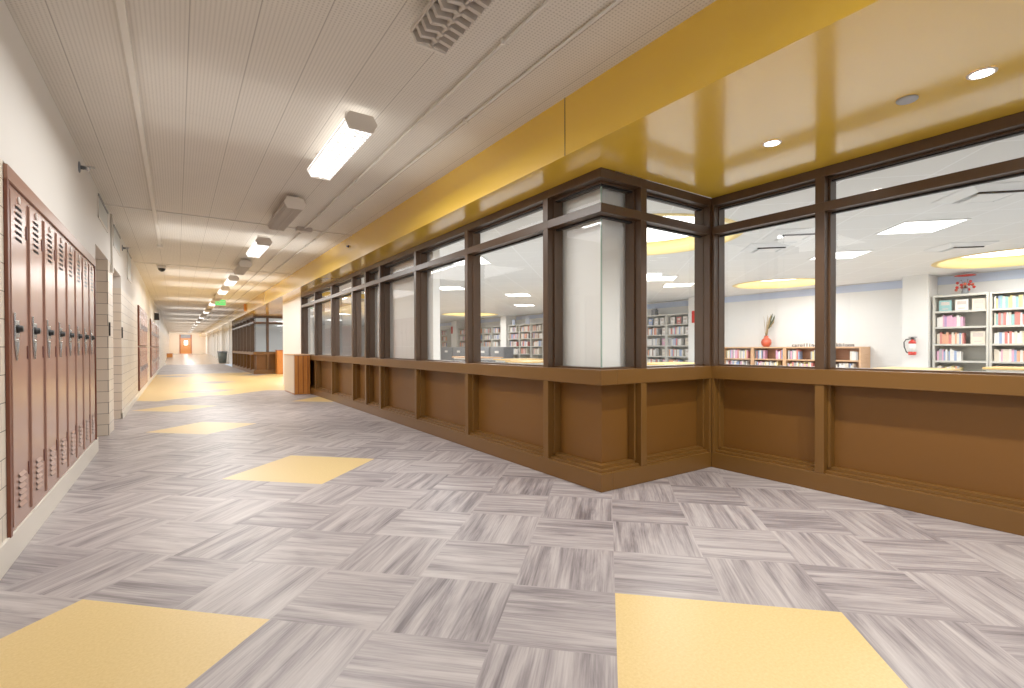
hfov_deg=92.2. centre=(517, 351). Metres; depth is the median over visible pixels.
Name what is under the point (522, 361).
table
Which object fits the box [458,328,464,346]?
bookcase
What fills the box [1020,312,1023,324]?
book
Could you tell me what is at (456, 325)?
wall column
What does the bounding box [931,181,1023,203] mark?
ceiling vent
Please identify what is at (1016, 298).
book
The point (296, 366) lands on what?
base cabinet
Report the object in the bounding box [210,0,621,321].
conduit
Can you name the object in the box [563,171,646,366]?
wall column
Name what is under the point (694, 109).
ceiling
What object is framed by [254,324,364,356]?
wall
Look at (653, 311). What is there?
storage box
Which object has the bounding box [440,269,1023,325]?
trim
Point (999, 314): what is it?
book
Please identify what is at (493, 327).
bookcase
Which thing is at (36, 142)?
wall
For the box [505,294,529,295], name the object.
diffuser
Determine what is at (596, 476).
baseboard
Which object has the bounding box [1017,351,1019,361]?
book
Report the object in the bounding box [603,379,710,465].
wall
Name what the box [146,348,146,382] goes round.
locker
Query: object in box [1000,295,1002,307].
book
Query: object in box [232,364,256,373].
baseboard
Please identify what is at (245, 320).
window
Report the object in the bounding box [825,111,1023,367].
window
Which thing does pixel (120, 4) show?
surface raceway
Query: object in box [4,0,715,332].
ceiling
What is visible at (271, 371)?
baseboard
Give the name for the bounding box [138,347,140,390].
locker
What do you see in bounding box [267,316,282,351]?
window
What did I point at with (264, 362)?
wall
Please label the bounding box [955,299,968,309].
book
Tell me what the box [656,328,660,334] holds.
book
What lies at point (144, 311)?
locker
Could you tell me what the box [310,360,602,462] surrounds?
wall
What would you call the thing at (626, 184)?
window
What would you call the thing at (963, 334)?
book
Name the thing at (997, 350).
book
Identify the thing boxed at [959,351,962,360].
book
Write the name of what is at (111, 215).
conduit
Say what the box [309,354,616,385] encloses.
trim
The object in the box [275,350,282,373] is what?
base cabinet
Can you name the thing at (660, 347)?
bookcase
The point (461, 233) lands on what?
window
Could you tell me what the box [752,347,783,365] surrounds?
wooden bookcase
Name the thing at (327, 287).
window
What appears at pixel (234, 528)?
floor
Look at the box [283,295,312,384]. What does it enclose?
wall pillar
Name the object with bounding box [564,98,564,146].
trim
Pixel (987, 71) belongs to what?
recessed light
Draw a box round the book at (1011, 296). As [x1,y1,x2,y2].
[1010,295,1013,307]
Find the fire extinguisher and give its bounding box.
[903,337,916,354]
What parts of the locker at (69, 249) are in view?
pull handle, latch plate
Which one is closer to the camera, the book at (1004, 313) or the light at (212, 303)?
the book at (1004, 313)
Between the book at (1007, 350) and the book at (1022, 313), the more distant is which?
the book at (1007, 350)
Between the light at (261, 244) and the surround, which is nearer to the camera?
the surround
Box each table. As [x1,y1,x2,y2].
[452,356,502,362]
[493,358,542,361]
[505,360,542,364]
[647,362,693,365]
[879,367,960,370]
[982,366,1023,372]
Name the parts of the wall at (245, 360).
wall panel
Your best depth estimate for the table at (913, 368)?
8.33 m
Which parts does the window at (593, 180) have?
transom rail, head rail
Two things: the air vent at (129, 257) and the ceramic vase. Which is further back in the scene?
the ceramic vase
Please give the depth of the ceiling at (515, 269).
7.49 m
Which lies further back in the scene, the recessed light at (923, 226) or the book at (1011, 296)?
the book at (1011, 296)
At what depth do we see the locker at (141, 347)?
11.81 m
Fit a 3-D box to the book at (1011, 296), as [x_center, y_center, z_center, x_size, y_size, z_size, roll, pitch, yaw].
[9.454,-0.944,9.415,0.160,0.241,0.033,0,1,-35]
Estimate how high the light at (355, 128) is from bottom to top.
0.178 m
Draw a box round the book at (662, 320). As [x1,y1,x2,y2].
[660,318,664,324]
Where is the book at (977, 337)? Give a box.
[971,331,985,343]
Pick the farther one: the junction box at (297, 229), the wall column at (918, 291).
the wall column at (918, 291)
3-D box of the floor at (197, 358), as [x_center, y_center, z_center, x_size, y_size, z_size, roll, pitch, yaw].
[-31.155,0.598,46.547,5.000,0.450,32.000,0,1,-35]
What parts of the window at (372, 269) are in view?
transom rail, head rail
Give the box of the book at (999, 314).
[998,313,1000,324]
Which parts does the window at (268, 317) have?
transom rail, head rail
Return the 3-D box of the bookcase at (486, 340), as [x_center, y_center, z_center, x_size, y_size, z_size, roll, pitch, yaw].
[-1.409,-0.168,25.203,0.405,2.170,0.881,0,1,-35]
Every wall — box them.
[0,0,168,544]
[169,333,204,353]
[205,328,231,363]
[232,353,256,369]
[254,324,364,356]
[257,355,275,370]
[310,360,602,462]
[440,268,1023,367]
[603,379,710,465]
[712,379,1023,499]
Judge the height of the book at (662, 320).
0.220 m
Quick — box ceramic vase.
[761,336,771,346]
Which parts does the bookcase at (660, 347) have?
panel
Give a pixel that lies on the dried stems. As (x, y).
(769, 322)
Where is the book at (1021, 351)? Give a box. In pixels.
[1020,350,1023,361]
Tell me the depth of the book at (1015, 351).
9.33 m
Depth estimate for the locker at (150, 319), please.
16.13 m
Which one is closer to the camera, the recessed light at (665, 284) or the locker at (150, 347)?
the recessed light at (665, 284)
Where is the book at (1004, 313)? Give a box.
[1003,312,1005,324]
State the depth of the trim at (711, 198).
4.57 m
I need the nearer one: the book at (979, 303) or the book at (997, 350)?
the book at (997, 350)
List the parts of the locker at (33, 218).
latch plate, pull handle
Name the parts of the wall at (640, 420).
panel moulding, panel moulding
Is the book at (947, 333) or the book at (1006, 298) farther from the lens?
the book at (947, 333)
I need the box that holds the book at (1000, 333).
[999,332,1003,343]
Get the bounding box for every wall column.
[375,249,439,359]
[451,321,464,346]
[500,316,515,346]
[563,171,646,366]
[688,297,693,361]
[902,274,937,367]
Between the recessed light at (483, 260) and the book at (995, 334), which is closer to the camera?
the recessed light at (483, 260)
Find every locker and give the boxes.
[3,184,29,530]
[26,201,44,511]
[42,216,57,494]
[54,228,67,481]
[65,239,76,470]
[74,248,83,460]
[81,255,89,452]
[88,262,95,445]
[137,305,140,345]
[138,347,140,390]
[140,307,141,345]
[140,347,141,388]
[141,308,142,345]
[141,347,142,387]
[142,347,143,385]
[143,347,144,384]
[144,311,145,345]
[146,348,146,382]
[150,319,151,346]
[150,347,151,376]
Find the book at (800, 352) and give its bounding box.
[798,351,801,358]
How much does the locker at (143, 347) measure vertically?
0.990 m
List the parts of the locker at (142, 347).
door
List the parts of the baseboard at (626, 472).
moulding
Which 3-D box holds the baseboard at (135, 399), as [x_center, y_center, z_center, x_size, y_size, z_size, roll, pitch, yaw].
[-23.944,0.862,33.296,0.032,0.100,62.000,0,1,-35]
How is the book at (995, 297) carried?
on the bookcase at (993, 328)
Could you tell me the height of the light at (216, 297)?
0.178 m
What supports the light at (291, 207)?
hanging from the ceiling at (239, 98)
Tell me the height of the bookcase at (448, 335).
2.170 m
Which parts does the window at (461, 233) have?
transom rail, head rail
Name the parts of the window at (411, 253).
transom rail, head rail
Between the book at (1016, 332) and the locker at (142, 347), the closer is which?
the book at (1016, 332)
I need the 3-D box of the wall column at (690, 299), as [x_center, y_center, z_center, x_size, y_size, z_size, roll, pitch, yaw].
[5.593,-0.328,15.037,0.629,2.620,0.450,0,1,-35]
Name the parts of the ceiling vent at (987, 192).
core plate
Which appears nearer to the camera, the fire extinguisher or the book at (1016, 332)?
the book at (1016, 332)
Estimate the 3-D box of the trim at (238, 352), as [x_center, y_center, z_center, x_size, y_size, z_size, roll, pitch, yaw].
[-13.859,0.063,24.946,0.306,0.132,9.806,0,1,-35]
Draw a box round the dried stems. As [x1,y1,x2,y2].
[764,314,774,335]
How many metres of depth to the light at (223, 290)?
13.95 m
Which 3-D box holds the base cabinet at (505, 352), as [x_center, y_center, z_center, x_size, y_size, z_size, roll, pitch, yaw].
[-0.716,0.379,21.650,0.520,1.130,1.100,0,1,-35]
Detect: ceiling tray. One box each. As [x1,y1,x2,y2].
[442,312,497,315]
[647,213,742,254]
[732,278,814,288]
[931,248,1023,268]
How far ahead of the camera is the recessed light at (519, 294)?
14.07 m
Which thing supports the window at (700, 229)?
in the wall at (640, 420)
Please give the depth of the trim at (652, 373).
4.18 m
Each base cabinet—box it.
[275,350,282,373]
[284,354,309,394]
[441,347,452,359]
[453,347,464,360]
[481,347,490,361]
[490,347,512,362]
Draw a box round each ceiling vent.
[740,242,795,252]
[762,228,814,240]
[924,241,998,251]
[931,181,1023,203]
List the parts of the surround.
trim, trim, trim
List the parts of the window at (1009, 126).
transom rail, head rail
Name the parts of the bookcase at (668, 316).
panel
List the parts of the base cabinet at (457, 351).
drawer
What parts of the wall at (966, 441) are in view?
panel moulding, panel moulding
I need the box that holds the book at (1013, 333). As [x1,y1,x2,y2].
[1012,332,1014,343]
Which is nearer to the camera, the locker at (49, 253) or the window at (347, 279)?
the locker at (49, 253)
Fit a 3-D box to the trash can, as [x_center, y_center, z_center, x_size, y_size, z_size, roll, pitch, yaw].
[-21.401,0.420,35.664,0.660,0.850,0.660,0,1,-35]
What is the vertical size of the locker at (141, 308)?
0.920 m
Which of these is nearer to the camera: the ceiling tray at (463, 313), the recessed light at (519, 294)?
the recessed light at (519, 294)
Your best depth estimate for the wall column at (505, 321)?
23.57 m
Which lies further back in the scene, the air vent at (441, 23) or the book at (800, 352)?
the book at (800, 352)
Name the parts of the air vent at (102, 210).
vent panel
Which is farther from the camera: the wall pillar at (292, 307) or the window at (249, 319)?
the window at (249, 319)
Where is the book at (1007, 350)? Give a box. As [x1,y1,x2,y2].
[1006,349,1008,361]
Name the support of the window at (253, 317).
in the wall at (245, 360)
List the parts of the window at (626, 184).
transom rail, head rail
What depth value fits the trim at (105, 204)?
6.71 m
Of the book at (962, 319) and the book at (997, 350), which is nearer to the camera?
the book at (997, 350)
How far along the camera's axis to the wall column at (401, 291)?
7.41 m
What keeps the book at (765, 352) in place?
on the wooden bookcase at (771, 350)
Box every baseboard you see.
[0,437,98,579]
[121,362,164,418]
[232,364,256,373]
[257,369,275,373]
[310,384,612,492]
[602,446,710,489]
[712,446,1023,535]
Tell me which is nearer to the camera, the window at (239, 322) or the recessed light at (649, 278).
the recessed light at (649, 278)
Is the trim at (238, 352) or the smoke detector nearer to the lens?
the smoke detector
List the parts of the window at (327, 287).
transom rail, head rail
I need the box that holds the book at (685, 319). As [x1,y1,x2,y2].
[683,316,687,323]
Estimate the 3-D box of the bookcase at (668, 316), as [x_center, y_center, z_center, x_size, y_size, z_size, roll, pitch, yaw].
[5.203,-0.107,15.662,0.405,2.170,0.876,0,1,-35]
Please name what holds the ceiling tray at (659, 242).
attached to the ceiling at (515, 269)
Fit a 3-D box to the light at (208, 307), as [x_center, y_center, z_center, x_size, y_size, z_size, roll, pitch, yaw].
[-12.875,-1.834,20.558,0.243,0.178,1.290,0,1,-35]
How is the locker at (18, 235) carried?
on the wall at (36, 142)
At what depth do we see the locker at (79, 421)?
4.29 m
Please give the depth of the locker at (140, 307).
11.58 m
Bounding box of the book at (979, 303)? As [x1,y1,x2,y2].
[972,298,985,309]
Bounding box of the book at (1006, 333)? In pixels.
[1005,332,1008,343]
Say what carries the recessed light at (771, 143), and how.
in the ceiling at (694, 109)
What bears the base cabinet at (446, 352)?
on the floor
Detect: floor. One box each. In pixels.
[0,364,1023,687]
[164,353,228,364]
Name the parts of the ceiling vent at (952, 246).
core plate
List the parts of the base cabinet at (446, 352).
drawer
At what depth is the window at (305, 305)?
12.77 m
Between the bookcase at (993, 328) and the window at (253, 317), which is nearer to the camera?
the bookcase at (993, 328)
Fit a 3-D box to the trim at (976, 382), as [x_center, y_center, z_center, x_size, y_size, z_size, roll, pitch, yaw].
[3.608,0.202,2.218,0.306,0.132,5.934,0,1,-35]
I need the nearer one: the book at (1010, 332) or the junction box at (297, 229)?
the junction box at (297, 229)
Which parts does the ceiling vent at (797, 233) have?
core plate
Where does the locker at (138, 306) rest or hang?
attached to the wall at (36, 142)
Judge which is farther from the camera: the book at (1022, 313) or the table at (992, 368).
the book at (1022, 313)
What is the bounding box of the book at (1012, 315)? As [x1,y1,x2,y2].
[1011,314,1014,324]
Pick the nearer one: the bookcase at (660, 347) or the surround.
the surround
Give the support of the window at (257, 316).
in the wall at (264, 362)
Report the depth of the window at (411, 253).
7.12 m
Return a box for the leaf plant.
[954,274,975,293]
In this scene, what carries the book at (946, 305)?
on the bookcase at (975, 356)
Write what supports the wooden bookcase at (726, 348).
on the floor
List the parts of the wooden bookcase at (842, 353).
panel, panel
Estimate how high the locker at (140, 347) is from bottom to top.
0.990 m
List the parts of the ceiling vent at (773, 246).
core plate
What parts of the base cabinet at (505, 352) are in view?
drawer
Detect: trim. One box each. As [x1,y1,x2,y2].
[105,204,351,235]
[135,262,289,273]
[229,328,229,363]
[232,351,257,354]
[258,352,275,354]
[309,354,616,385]
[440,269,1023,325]
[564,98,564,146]
[609,364,711,384]
[711,198,711,466]
[712,364,1023,395]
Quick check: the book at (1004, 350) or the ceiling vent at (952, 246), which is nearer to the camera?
the ceiling vent at (952, 246)
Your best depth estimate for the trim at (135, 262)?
10.84 m
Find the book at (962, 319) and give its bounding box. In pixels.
[960,317,964,325]
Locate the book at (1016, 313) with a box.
[1015,312,1017,324]
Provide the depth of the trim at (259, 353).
21.13 m
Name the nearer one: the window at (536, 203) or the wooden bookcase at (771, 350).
the window at (536, 203)
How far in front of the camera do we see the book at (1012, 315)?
9.35 m
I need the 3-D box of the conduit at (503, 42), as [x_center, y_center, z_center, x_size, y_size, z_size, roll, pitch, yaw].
[-9.191,-1.879,16.006,0.040,0.033,43.200,0,1,-35]
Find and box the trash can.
[217,351,227,362]
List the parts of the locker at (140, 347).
door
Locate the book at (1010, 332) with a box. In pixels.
[1009,331,1013,343]
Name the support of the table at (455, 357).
on the floor
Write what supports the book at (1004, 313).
on the bookcase at (993, 328)
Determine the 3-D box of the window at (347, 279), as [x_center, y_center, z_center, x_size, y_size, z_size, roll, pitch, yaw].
[-3.411,-0.668,9.742,0.160,1.551,1.494,0,1,-35]
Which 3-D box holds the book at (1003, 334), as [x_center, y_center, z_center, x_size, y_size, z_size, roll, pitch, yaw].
[9.395,-0.253,9.510,0.160,0.212,0.031,0,1,-35]
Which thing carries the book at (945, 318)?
on the bookcase at (975, 356)
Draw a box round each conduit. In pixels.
[110,214,113,272]
[207,0,551,319]
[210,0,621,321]
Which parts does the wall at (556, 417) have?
panel moulding, panel moulding, panel moulding, panel moulding, panel moulding, panel moulding, panel moulding, panel moulding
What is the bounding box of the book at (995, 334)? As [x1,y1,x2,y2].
[994,333,996,343]
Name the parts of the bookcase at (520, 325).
panel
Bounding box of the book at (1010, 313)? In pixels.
[1008,312,1012,324]
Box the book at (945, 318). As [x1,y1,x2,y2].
[944,317,946,326]
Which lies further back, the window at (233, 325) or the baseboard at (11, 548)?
the window at (233, 325)
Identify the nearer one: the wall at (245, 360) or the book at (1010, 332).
the book at (1010, 332)
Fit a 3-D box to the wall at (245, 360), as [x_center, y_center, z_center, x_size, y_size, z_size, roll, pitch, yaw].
[-13.934,0.492,24.977,0.200,0.922,9.675,0,1,-35]
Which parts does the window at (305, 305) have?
transom rail, head rail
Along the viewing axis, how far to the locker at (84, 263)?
4.62 m
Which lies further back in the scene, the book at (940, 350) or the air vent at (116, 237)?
the book at (940, 350)
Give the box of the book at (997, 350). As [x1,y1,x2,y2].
[996,349,1000,360]
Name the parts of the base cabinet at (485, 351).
drawer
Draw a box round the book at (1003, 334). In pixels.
[1002,333,1004,343]
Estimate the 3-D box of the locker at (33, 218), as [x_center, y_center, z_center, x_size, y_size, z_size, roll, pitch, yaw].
[-3.160,0.037,2.915,0.525,1.831,0.399,0,1,-35]
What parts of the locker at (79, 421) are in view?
latch plate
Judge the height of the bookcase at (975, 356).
2.170 m
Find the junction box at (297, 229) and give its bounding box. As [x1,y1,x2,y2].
[295,226,311,233]
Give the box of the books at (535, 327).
[442,325,855,367]
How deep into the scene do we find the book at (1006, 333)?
9.43 m
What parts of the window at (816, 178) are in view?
transom rail, head rail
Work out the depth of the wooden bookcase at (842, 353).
11.62 m
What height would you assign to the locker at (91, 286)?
1.831 m
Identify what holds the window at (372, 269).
in the wall at (556, 417)
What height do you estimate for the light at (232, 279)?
0.178 m
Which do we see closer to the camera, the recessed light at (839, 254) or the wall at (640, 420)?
the wall at (640, 420)
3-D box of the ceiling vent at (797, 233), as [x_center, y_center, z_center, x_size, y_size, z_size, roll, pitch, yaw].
[3.664,-1.531,6.545,0.620,0.062,0.620,0,0,10]
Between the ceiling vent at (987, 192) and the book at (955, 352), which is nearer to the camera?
the ceiling vent at (987, 192)
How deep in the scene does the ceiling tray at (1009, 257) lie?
9.29 m
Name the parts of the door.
transom pane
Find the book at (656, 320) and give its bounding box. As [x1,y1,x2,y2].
[654,318,658,324]
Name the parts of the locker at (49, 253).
pull handle, latch plate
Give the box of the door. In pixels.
[179,335,191,353]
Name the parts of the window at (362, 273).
transom rail, head rail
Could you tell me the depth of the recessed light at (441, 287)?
12.48 m
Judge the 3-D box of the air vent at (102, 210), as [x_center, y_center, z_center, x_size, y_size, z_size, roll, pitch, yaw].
[-4.968,-1.640,5.903,0.013,0.270,0.920,0,1,-35]
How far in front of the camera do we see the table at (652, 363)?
11.20 m
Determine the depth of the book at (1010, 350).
9.38 m
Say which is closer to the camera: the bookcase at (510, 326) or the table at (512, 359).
the table at (512, 359)
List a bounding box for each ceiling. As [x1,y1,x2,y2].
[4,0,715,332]
[199,0,1023,336]
[254,134,1023,325]
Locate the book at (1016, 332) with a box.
[1015,331,1018,343]
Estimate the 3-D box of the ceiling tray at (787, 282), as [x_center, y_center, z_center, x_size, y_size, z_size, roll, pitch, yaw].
[6.232,-1.718,11.791,2.020,0.232,2.020,0,1,-35]
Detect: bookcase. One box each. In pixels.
[441,329,450,346]
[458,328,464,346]
[483,326,491,346]
[492,326,499,346]
[509,324,518,357]
[519,324,530,357]
[531,323,542,358]
[647,314,665,361]
[666,313,687,361]
[725,347,751,364]
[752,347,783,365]
[784,347,814,365]
[836,347,869,367]
[932,292,988,371]
[989,290,1023,366]
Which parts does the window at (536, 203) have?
head rail, transom rail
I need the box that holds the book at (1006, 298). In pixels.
[1005,297,1007,307]
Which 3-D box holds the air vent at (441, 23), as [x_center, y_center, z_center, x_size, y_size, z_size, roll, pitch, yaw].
[-0.110,-1.717,2.139,0.243,0.178,1.290,0,1,-35]
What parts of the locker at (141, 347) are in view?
door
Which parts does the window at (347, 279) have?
head rail, transom rail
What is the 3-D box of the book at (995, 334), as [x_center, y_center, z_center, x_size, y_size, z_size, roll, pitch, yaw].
[9.335,-0.253,9.597,0.160,0.210,0.043,0,1,-35]
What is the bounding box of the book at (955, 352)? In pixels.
[954,351,956,360]
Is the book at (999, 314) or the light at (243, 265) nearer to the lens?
the book at (999, 314)
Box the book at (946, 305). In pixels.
[939,300,951,310]
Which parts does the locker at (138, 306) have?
door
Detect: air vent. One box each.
[98,193,107,232]
[113,224,120,256]
[127,250,131,283]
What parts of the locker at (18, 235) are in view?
pull handle, latch plate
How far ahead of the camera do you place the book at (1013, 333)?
9.35 m
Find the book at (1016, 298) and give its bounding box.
[1015,297,1018,307]
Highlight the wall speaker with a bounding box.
[154,313,158,319]
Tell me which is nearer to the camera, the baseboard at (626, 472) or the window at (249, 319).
the baseboard at (626, 472)
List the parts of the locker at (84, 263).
latch plate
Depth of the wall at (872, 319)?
12.18 m
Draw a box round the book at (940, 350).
[939,349,941,359]
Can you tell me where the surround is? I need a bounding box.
[3,163,96,537]
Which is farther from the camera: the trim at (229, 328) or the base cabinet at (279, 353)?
the trim at (229, 328)
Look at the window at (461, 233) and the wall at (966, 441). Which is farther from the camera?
the window at (461, 233)
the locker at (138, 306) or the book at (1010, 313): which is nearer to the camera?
the book at (1010, 313)
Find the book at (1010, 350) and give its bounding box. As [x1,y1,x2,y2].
[1009,349,1012,361]
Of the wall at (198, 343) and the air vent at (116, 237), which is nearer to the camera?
the air vent at (116, 237)
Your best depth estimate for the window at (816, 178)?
4.12 m
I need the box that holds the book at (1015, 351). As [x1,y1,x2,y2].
[1014,350,1018,361]
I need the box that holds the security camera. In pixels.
[157,265,166,271]
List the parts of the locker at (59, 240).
pull handle, latch plate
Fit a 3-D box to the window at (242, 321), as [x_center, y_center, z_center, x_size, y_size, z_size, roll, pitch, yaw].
[-13.729,-0.762,24.631,0.160,1.551,1.404,0,1,-35]
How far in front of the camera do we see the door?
59.63 m
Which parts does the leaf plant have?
pot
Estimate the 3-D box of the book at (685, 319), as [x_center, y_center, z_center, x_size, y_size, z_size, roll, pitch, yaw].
[5.236,-0.971,15.388,0.031,0.220,0.150,0,1,-35]
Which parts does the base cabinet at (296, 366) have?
panel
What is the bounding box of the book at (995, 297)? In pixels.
[994,296,997,308]
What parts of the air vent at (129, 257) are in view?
vent panel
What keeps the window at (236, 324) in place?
in the wall at (245, 360)
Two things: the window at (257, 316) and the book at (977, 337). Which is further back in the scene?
the window at (257, 316)
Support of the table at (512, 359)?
on the floor
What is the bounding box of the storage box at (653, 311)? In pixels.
[651,309,657,314]
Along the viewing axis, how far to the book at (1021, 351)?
9.26 m
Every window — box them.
[232,323,235,350]
[235,323,238,350]
[237,321,241,350]
[240,320,244,351]
[243,319,247,351]
[246,317,251,351]
[250,315,257,351]
[257,316,266,351]
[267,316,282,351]
[301,289,317,354]
[315,282,334,355]
[331,274,355,356]
[352,268,369,357]
[366,262,383,358]
[380,246,420,360]
[416,224,472,362]
[467,190,553,366]
[548,167,615,365]
[600,172,640,367]
[635,179,710,368]
[712,167,828,369]
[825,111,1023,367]
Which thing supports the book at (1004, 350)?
on the bookcase at (993, 328)
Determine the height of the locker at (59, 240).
1.831 m
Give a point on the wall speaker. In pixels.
(156, 315)
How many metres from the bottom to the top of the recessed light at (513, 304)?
0.010 m
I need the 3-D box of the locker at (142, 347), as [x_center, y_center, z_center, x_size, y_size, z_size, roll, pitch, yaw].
[-9.254,0.390,12.153,0.057,0.990,0.386,0,1,-35]
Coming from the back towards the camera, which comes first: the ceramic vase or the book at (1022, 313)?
the ceramic vase
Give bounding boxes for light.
[206,304,213,309]
[209,300,215,305]
[212,293,222,300]
[217,285,229,294]
[224,274,238,286]
[233,259,251,274]
[246,235,271,257]
[267,195,305,230]
[307,110,376,180]
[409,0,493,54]
[440,286,464,289]
[453,256,491,264]
[504,293,531,296]
[513,304,534,305]
[647,276,677,280]
[662,283,693,286]
[762,139,781,146]
[807,250,873,259]
[874,218,971,234]
[966,66,997,79]
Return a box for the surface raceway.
[115,0,162,248]
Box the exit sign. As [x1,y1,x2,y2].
[215,299,225,305]
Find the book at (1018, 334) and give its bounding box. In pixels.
[1017,333,1020,343]
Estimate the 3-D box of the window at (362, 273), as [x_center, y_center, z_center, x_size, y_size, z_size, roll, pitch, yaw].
[-2.767,-0.662,8.813,0.160,1.551,0.774,0,1,-35]
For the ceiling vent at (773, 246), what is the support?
in the ceiling at (515, 269)
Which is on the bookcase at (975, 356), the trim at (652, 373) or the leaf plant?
the leaf plant
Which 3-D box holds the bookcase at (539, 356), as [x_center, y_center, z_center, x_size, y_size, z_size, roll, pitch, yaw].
[0.983,-0.146,21.750,0.405,2.170,0.881,0,1,-35]
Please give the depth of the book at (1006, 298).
9.43 m
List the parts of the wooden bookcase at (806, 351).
panel, panel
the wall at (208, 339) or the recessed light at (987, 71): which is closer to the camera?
the recessed light at (987, 71)
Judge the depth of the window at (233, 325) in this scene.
28.80 m
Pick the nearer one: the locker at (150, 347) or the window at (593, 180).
the window at (593, 180)
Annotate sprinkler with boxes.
[78,161,94,172]
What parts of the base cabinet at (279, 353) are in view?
door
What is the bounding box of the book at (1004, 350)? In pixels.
[1003,349,1005,360]
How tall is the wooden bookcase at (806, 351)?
1.110 m
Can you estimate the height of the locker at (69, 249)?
1.831 m
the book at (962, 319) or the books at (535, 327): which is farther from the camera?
the books at (535, 327)
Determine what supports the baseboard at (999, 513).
attached to the wall at (966, 441)
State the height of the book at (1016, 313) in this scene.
0.249 m
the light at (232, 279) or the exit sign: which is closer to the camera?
the light at (232, 279)
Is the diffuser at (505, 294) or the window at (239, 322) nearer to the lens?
the diffuser at (505, 294)
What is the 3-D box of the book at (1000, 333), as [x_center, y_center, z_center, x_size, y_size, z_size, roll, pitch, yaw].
[9.373,-0.255,9.541,0.160,0.216,0.040,0,1,-35]
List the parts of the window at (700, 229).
head rail, transom rail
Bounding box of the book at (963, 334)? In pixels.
[962,333,965,343]
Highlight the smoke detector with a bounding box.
[896,95,918,104]
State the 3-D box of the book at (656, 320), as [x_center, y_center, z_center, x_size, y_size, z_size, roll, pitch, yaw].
[4.592,-0.977,16.317,0.031,0.220,0.150,0,1,-35]
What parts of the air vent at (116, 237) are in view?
vent panel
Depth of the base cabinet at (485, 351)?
22.24 m
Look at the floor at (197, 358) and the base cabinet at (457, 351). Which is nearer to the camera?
the base cabinet at (457, 351)
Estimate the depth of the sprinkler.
4.48 m
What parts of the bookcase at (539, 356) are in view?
panel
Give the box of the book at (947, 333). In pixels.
[946,332,950,343]
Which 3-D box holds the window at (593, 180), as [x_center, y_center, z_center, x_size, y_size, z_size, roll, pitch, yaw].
[0.512,-0.632,4.081,0.160,1.551,0.663,0,1,-35]
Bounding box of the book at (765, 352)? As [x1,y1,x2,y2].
[763,350,767,358]
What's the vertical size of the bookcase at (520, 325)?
2.170 m
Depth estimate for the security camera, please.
10.64 m
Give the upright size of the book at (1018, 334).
0.196 m
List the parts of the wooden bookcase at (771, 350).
panel, panel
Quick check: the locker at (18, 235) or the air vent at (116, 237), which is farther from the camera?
the air vent at (116, 237)
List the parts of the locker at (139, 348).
locker frame, door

